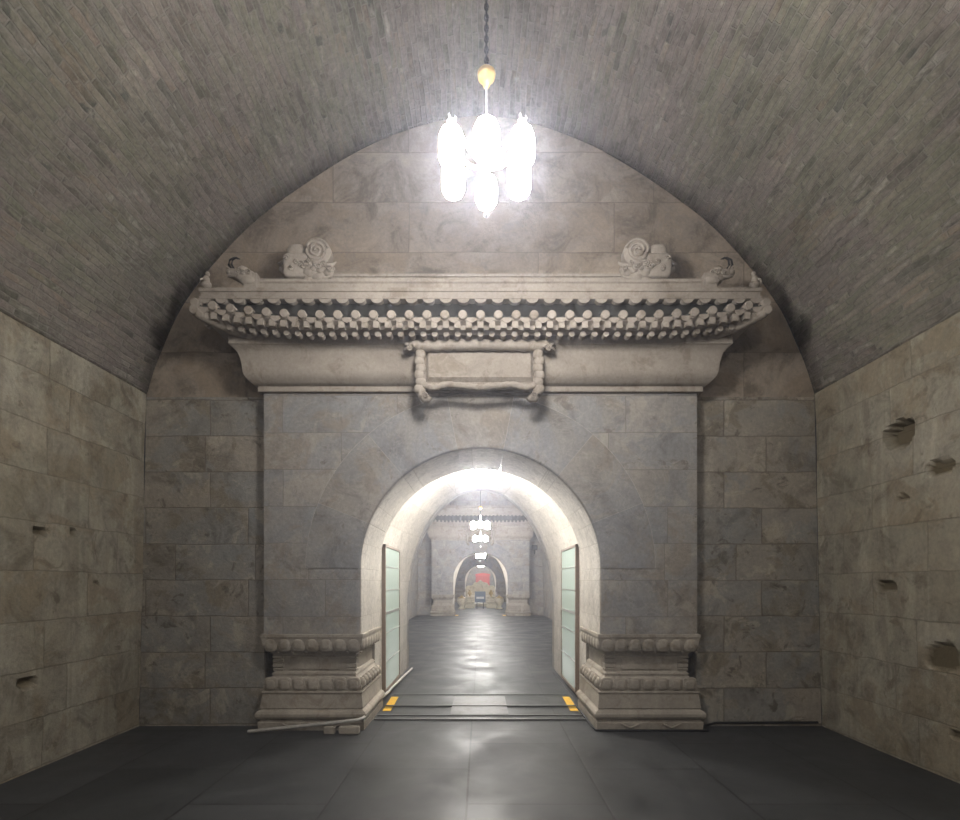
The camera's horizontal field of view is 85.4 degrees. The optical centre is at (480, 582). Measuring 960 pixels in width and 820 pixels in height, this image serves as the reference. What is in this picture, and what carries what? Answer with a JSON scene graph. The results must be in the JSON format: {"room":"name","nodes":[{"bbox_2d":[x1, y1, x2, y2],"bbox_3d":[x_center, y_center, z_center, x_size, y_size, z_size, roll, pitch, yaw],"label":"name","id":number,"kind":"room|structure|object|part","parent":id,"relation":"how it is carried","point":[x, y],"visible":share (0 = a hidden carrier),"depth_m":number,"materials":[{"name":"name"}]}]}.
{"room":"underground tomb chamber","nodes":[
{"label":"underground tomb chamber","id":0,"kind":"room"},
{"bbox_2d":[0,312,145,783],"bbox_3d":[-3.794,-0.258,0.660,0.118,3.715,10.320,0,0,0],"label":"wall","id":1,"kind":"structure","parent":0,"point":[72,431],"depth_m":4.71,"materials":[{"name":"stone"}]},
{"bbox_2d":[409,554,417,618],"bbox_3d":[-3.188,-0.259,17.685,0.264,3.719,16.030,0,0,0],"label":"wall","id":2,"kind":"structure","parent":0,"point":[413,597],"depth_m":24.35,"materials":[{"name":"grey stone"}]},
{"bbox_2d":[0,0,959,393],"bbox_3d":[0.001,-3.750,0.661,7.778,3.288,10.329,0,0,0],"label":"ceiling","id":3,"kind":"structure","parent":0,"point":[140,140],"depth_m":4.58,"materials":[{"name":"grey stone"}]},
{"bbox_2d":[439,0,533,217],"bbox_3d":[0.040,-3.850,3.500,0.619,2.780,0.425,0,0,0],"label":"chandelier","id":4,"kind":"object","parent":3,"relation":"hanging from","point":[452,141],"visible":1,"depth_m":3.44,"materials":[{"name":"glass"}]},
{"bbox_3d":[-0.096,-2.885,3.579,0.266,0.191,0.028,0,0,30],"label":"arm","id":5,"kind":"part","parent":4,"relation":"part of","materials":[{"name":"white metal"}]},
{"bbox_3d":[-0.096,-2.885,3.421,0.266,0.191,0.028,0,0,-30],"label":"arm","id":6,"kind":"part","parent":4,"relation":"part of","materials":[{"name":"white metal"}]},
{"bbox_3d":[0.040,-3.050,3.500,0.050,0.620,0.050,0,0,0],"label":"stem","id":7,"kind":"part","parent":4,"relation":"part of","materials":[{"name":"white metal"}]},
{"bbox_3d":[0.040,-4.320,3.500,0.027,1.840,0.028,0,0,-45],"label":"chain","id":8,"kind":"part","parent":4,"relation":"part of","materials":[{"name":"metal"}]},
{"bbox_3d":[0.176,-2.885,3.421,0.266,0.191,0.028,0,0,30],"label":"arm","id":9,"kind":"part","parent":4,"relation":"part of","materials":[{"name":"white metal"}]},
{"bbox_3d":[0.176,-2.885,3.579,0.266,0.191,0.028,0,0,-30],"label":"arm","id":10,"kind":"part","parent":4,"relation":"part of","materials":[{"name":"white metal"}]},
{"bbox_2d":[0,599,959,819],"bbox_3d":[0.000,1.650,26.000,8.000,0.100,62.000,0,0,0],"label":"floor","id":11,"kind":"structure","parent":0,"point":[391,769],"depth_m":4.46,"materials":[{"name":"stone"}]},
{"bbox_2d":[247,668,412,733],"bbox_3d":[-1.846,1.515,7.515,1.252,0.170,4.071,0,0,0],"label":"duct","id":12,"kind":"object","parent":11,"relation":"on","point":[330,728],"visible":0.96,"depth_m":5.51,"materials":[{"name":"grey metal"}]},
{"bbox_2d":[383,697,397,710],"bbox_3d":[-1.187,1.597,6.900,0.100,0.003,0.803,0,0,-2],"label":"tape","id":13,"kind":"object","parent":11,"relation":"on","point":[392,700],"visible":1,"depth_m":6.94,"materials":[{"name":"yellow plastic"}]},
{"bbox_2d":[457,595,466,608],"bbox_3d":[-1.150,1.180,32.000,0.600,0.840,0.591,0,0,0],"label":"urn","id":14,"kind":"object","parent":11,"relation":"on","point":[461,600],"visible":0.93,"depth_m":31.81,"materials":[{"name":"beige stone"}]},
{"bbox_2d":[465,597,474,607],"bbox_3d":[-0.680,1.240,33.200,0.640,0.720,0.480,0,0,0],"label":"stand","id":15,"kind":"object","parent":11,"relation":"on","point":[469,604],"visible":0.87,"depth_m":33.00,"materials":[{"name":"beige stone"}]},
{"bbox_2d":[450,696,507,713],"bbox_3d":[-0.015,1.594,6.800,0.710,0.012,1.000,0,0,0],"label":"paving slab","id":16,"kind":"object","parent":11,"relation":"on","point":[458,700],"visible":0.95,"depth_m":6.80,"materials":[{"name":"stone"}]},
{"bbox_2d":[427,504,532,615],"bbox_3d":[0.000,-1.227,25.455,5.824,5.655,1.590,0,0,0],"label":"gateway","id":17,"kind":"object","parent":11,"relation":"on","point":[451,534],"visible":0.81,"depth_m":25.19,"materials":[{"name":"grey stone"}]},
{"bbox_3d":[-1.840,1.430,25.689,1.204,0.110,1.122,0,0,0],"label":"torus moulding","id":18,"kind":"part","parent":17,"relation":"part of","materials":[{"name":"grey stone"}]},
{"bbox_3d":[-0.009,-2.258,24.929,1.592,0.920,0.122,0,0,0],"label":"plaque frame","id":19,"kind":"part","parent":17,"relation":"part of","materials":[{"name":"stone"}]},
{"bbox_3d":[1.840,1.430,25.689,1.204,0.110,1.122,0,0,0],"label":"torus moulding","id":20,"kind":"part","parent":17,"relation":"part of","materials":[{"name":"grey stone"}]},
{"bbox_2d":[374,718,585,719],"bbox_3d":[0.000,1.591,6.065,2.480,0.018,0.030,0,0,0],"label":"threshold strip","id":21,"kind":"object","parent":11,"relation":"on","point":[374,718],"visible":1,"depth_m":6.06,"materials":[{"name":"metal"}]},
{"bbox_2d":[377,714,582,715],"bbox_3d":[0.000,1.593,6.265,2.480,0.013,0.030,0,0,0],"label":"threshold strip","id":22,"kind":"object","parent":11,"relation":"on","point":[378,714],"visible":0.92,"depth_m":6.25,"materials":[{"name":"metal"}]},
{"bbox_2d":[384,705,575,706],"bbox_3d":[0.000,1.589,6.725,2.480,0.021,0.030,0,0,0],"label":"threshold strip","id":23,"kind":"object","parent":11,"relation":"on","point":[384,705],"visible":0.96,"depth_m":6.71,"materials":[{"name":"metal"}]},
{"bbox_2d":[475,591,484,608],"bbox_3d":[-0.020,1.060,32.263,0.660,1.080,0.174,0,0,0],"label":"notice board","id":24,"kind":"object","parent":11,"relation":"on","point":[479,595],"visible":1,"depth_m":32.18,"materials":[{"name":"metal"}]},
{"bbox_3d":[-0.020,0.850,32.200,0.660,0.660,0.040,0,0,0],"label":"panel","id":25,"kind":"part","parent":24,"relation":"part of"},
{"bbox_2d":[189,237,771,729],"bbox_3d":[0.000,-1.008,5.945,5.824,5.215,1.590,0,0,0],"label":"gateway","id":26,"kind":"object","parent":11,"relation":"on","point":[376,389],"visible":1,"depth_m":5.68,"materials":[{"name":"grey stone"}]},
{"bbox_3d":[-2.245,0.895,5.822,0.120,0.170,0.115,0,0,0],"label":"corner post","id":27,"kind":"part","parent":26,"relation":"part of","materials":[{"name":"grey stone"}]},
{"bbox_3d":[-1.840,1.430,6.179,1.204,0.110,1.122,0,0,0],"label":"torus moulding","id":28,"kind":"part","parent":26,"relation":"part of","materials":[{"name":"grey stone"}]},
{"bbox_3d":[-1.435,0.895,5.822,0.120,0.170,0.115,0,0,0],"label":"corner post","id":29,"kind":"part","parent":26,"relation":"part of","materials":[{"name":"grey stone"}]},
{"bbox_3d":[-0.009,-2.207,5.419,1.592,0.657,0.122,0,0,0],"label":"plaque frame","id":30,"kind":"part","parent":26,"relation":"part of","materials":[{"name":"stone"}]},
{"bbox_3d":[1.435,0.895,5.822,0.120,0.170,0.115,0,0,0],"label":"corner post","id":31,"kind":"part","parent":26,"relation":"part of","materials":[{"name":"grey stone"}]},
{"bbox_3d":[1.840,1.430,6.179,1.204,0.110,1.122,0,0,0],"label":"torus moulding","id":32,"kind":"part","parent":26,"relation":"part of","materials":[{"name":"grey stone"}]},
{"bbox_3d":[2.245,0.895,5.822,0.120,0.170,0.115,0,0,0],"label":"corner post","id":33,"kind":"part","parent":26,"relation":"part of","materials":[{"name":"grey stone"}]},
{"bbox_2d":[455,554,505,601],"bbox_3d":[0.000,-1.227,44.255,5.824,5.655,1.590,0,0,0],"label":"gateway","id":34,"kind":"object","parent":11,"relation":"on","point":[470,562],"visible":0.23,"depth_m":44.00,"materials":[{"name":"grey stone"}]},
{"bbox_3d":[-0.009,-2.258,43.729,1.592,0.920,0.122,0,0,0],"label":"plaque frame","id":35,"kind":"part","parent":34,"relation":"part of","materials":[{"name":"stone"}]},
{"bbox_2d":[464,580,496,606],"bbox_3d":[0.000,0.694,35.900,2.500,1.813,1.300,0,0,0],"label":"throne","id":36,"kind":"object","parent":11,"relation":"on","point":[480,585],"visible":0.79,"depth_m":36.25,"materials":[{"name":"beige stone"}]},
{"bbox_3d":[0.000,1.100,35.950,1.900,0.440,0.900,0,0,0],"label":"seat","id":37,"kind":"part","parent":36,"relation":"part of","materials":[{"name":"beige stone"}]},
{"bbox_3d":[0.000,0.334,36.325,2.077,1.093,0.150,0,0,0],"label":"backrest","id":38,"kind":"part","parent":36,"relation":"part of","materials":[{"name":"beige stone"}]},
{"bbox_2d":[394,694,566,694],"bbox_3d":[0.000,1.595,7.435,2.480,0.010,0.030,0,0,0],"label":"threshold strip","id":39,"kind":"object","parent":11,"relation":"on","point":[394,694],"visible":1,"depth_m":7.42,"materials":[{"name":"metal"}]},
{"bbox_2d":[486,597,495,607],"bbox_3d":[0.680,1.240,33.200,0.640,0.720,0.480,0,0,0],"label":"stand","id":40,"kind":"object","parent":11,"relation":"on","point":[490,604],"visible":0.88,"depth_m":33.00,"materials":[{"name":"beige stone"}]},
{"bbox_2d":[494,595,503,608],"bbox_3d":[1.150,1.180,32.000,0.600,0.840,0.591,0,0,0],"label":"urn","id":41,"kind":"object","parent":11,"relation":"on","point":[499,600],"visible":0.95,"depth_m":31.81,"materials":[{"name":"beige stone"}]},
{"bbox_2d":[563,697,577,710],"bbox_3d":[1.187,1.597,6.900,0.100,0.003,0.803,0,0,2],"label":"tape","id":42,"kind":"object","parent":11,"relation":"on","point":[567,700],"visible":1,"depth_m":6.94,"materials":[{"name":"yellow plastic"}]},
{"bbox_2d":[553,672,708,731],"bbox_3d":[1.841,1.588,7.394,1.237,0.024,3.612,0,0,0],"label":"cable","id":43,"kind":"object","parent":11,"relation":"on","point":[571,695],"visible":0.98,"depth_m":5.60,"materials":[{"name":"metal"}]},
{"bbox_2d":[703,721,818,727],"bbox_3d":[3.098,1.567,5.768,1.304,0.063,0.043,0,0,-2],"label":"cable","id":44,"kind":"object","parent":11,"relation":"on","point":[751,722],"visible":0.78,"depth_m":5.76,"materials":[{"name":"metal"}]},
{"bbox_3d":[0.000,1.225,53.000,3.000,0.750,3.000,0,0,0],"label":"dais","id":45,"kind":"object","parent":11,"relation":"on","visible":0},
{"bbox_2d":[475,573,489,585],"bbox_3d":[0.220,-0.075,52.800,1.560,1.850,1.360,0,0,0],"label":"chest","id":46,"kind":"object","parent":45,"relation":"on","point":[484,577],"visible":0.56,"depth_m":52.20,"materials":[{"name":"paint"}]},
{"bbox_3d":[0.220,-0.875,52.800,1.560,0.250,1.360,0,0,0],"label":"lid","id":47,"kind":"part","parent":46,"relation":"part of","materials":[{"name":"red paint"}]},
{"bbox_2d":[140,115,820,725],"bbox_3d":[0.000,-1.819,5.970,7.633,6.838,0.300,0,0,0],"label":"wall","id":48,"kind":"structure","parent":0,"point":[383,208],"depth_m":5.82,"materials":[{"name":"grey stone"}]},
{"bbox_2d":[372,467,588,692],"bbox_3d":[0.000,-0.195,8.221,3.140,3.590,2.962,0,0,0],"label":"wall","id":49,"kind":"structure","parent":0,"point":[405,533],"depth_m":8.89,"materials":[{"name":"stone"}]},
{"bbox_2d":[382,544,399,691],"bbox_3d":[-1.340,0.495,7.860,0.050,2.070,1.320,0,0,0],"label":"door","id":50,"kind":"structure","parent":49,"relation":"in","point":[390,555],"depth_m":7.67,"materials":[{"name":"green glass"}]},
{"bbox_3d":[-1.336,0.492,7.865,0.018,1.995,1.230,0,0,0],"label":"glass pane","id":51,"kind":"part","parent":50,"relation":"part of","materials":[{"name":"grey glass"}]},
{"bbox_3d":[-1.323,0.435,7.865,0.008,1.342,1.230,0,0,0],"label":"rail","id":52,"kind":"part","parent":50,"relation":"part of","materials":[{"name":"white glass"}]},
{"bbox_2d":[463,470,500,484],"bbox_3d":[0.020,-1.600,7.500,0.600,0.360,0.150,0,0,0],"label":"lamp","id":53,"kind":"object","parent":49,"relation":"attached to","point":[481,474],"visible":0.44,"depth_m":7.45,"materials":[{"name":"white glass"}]},
{"bbox_2d":[561,544,578,693],"bbox_3d":[1.340,0.495,7.860,0.050,2.070,1.320,0,0,0],"label":"door","id":54,"kind":"structure","parent":49,"relation":"in","point":[569,555],"depth_m":7.67,"materials":[{"name":"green glass"}]},
{"bbox_3d":[1.323,0.435,7.865,0.008,1.342,1.230,0,0,0],"label":"rail","id":55,"kind":"part","parent":54,"relation":"part of","materials":[{"name":"white glass"}]},
{"bbox_3d":[1.336,0.492,7.865,0.018,1.995,1.230,0,0,0],"label":"glass pane","id":56,"kind":"part","parent":54,"relation":"part of","materials":[{"name":"grey glass"}]},
{"bbox_2d":[417,491,543,614],"bbox_3d":[0.000,-1.819,25.825,6.240,6.838,0.250,0,0,0],"label":"wall","id":57,"kind":"structure","parent":0,"point":[471,498],"depth_m":25.70,"materials":[{"name":"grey stone"}]},
{"bbox_2d":[407,488,553,667],"bbox_3d":[0.000,-1.819,9.795,6.240,6.838,0.250,0,0,0],"label":"wall","id":58,"kind":"structure","parent":0,"point":[479,489],"depth_m":9.79,"materials":[{"name":"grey stone"}]},
{"bbox_2d":[466,566,494,586],"bbox_3d":[0.000,-1.819,56.100,6.240,6.838,0.200,0,0,0],"label":"wall","id":59,"kind":"structure","parent":0,"point":[471,578],"depth_m":56.00,"materials":[{"name":"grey stone"}]},
{"bbox_2d":[453,561,507,604],"bbox_3d":[0.000,-0.195,26.864,3.140,3.590,1.227,0,0,0],"label":"wall","id":60,"kind":"structure","parent":0,"point":[462,561],"depth_m":27.31,"materials":[{"name":"stone"}]},
{"bbox_2d":[464,570,496,596],"bbox_3d":[0.000,-0.195,46.541,3.140,3.590,2.982,0,0,0],"label":"wall","id":61,"kind":"structure","parent":0,"point":[470,570],"depth_m":47.54,"materials":[{"name":"stone"}]},
{"bbox_2d":[432,560,528,604],"bbox_3d":[0.000,-1.819,27.525,6.240,6.838,0.250,0,0,0],"label":"wall","id":62,"kind":"structure","parent":0,"point":[463,560],"depth_m":27.41,"materials":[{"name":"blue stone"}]},
{"bbox_2d":[543,554,551,618],"bbox_3d":[3.188,-0.259,17.685,0.264,3.719,16.030,0,0,0],"label":"wall","id":63,"kind":"structure","parent":0,"point":[547,597],"depth_m":24.34,"materials":[{"name":"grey stone"}]},
{"bbox_2d":[814,312,959,783],"bbox_3d":[3.796,-0.258,0.660,0.130,3.715,10.320,0,0,0],"label":"wall","id":64,"kind":"structure","parent":0,"point":[888,430],"depth_m":4.74,"materials":[{"name":"stone"}]},
{"bbox_3d":[0.000,-3.752,17.685,6.412,3.287,16.036,0,0,0],"label":"ceiling","id":65,"kind":"structure","parent":0,"visible":0},
{"bbox_2d":[471,491,489,536],"bbox_3d":[0.000,-3.360,16.700,0.619,3.760,0.425,0,0,0],"label":"chandelier","id":66,"kind":"object","parent":65,"relation":"hanging from","point":[480,524],"visible":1,"depth_m":16.63,"materials":[{"name":"glass"}]},
{"bbox_2d":[473,528,487,547],"bbox_3d":[0.000,-3.360,21.700,0.619,3.760,0.425,0,0,0],"label":"chandelier","id":67,"kind":"object","parent":65,"relation":"hanging from","point":[475,537],"visible":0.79,"depth_m":21.56,"materials":[{"name":"glass"}]}
]}

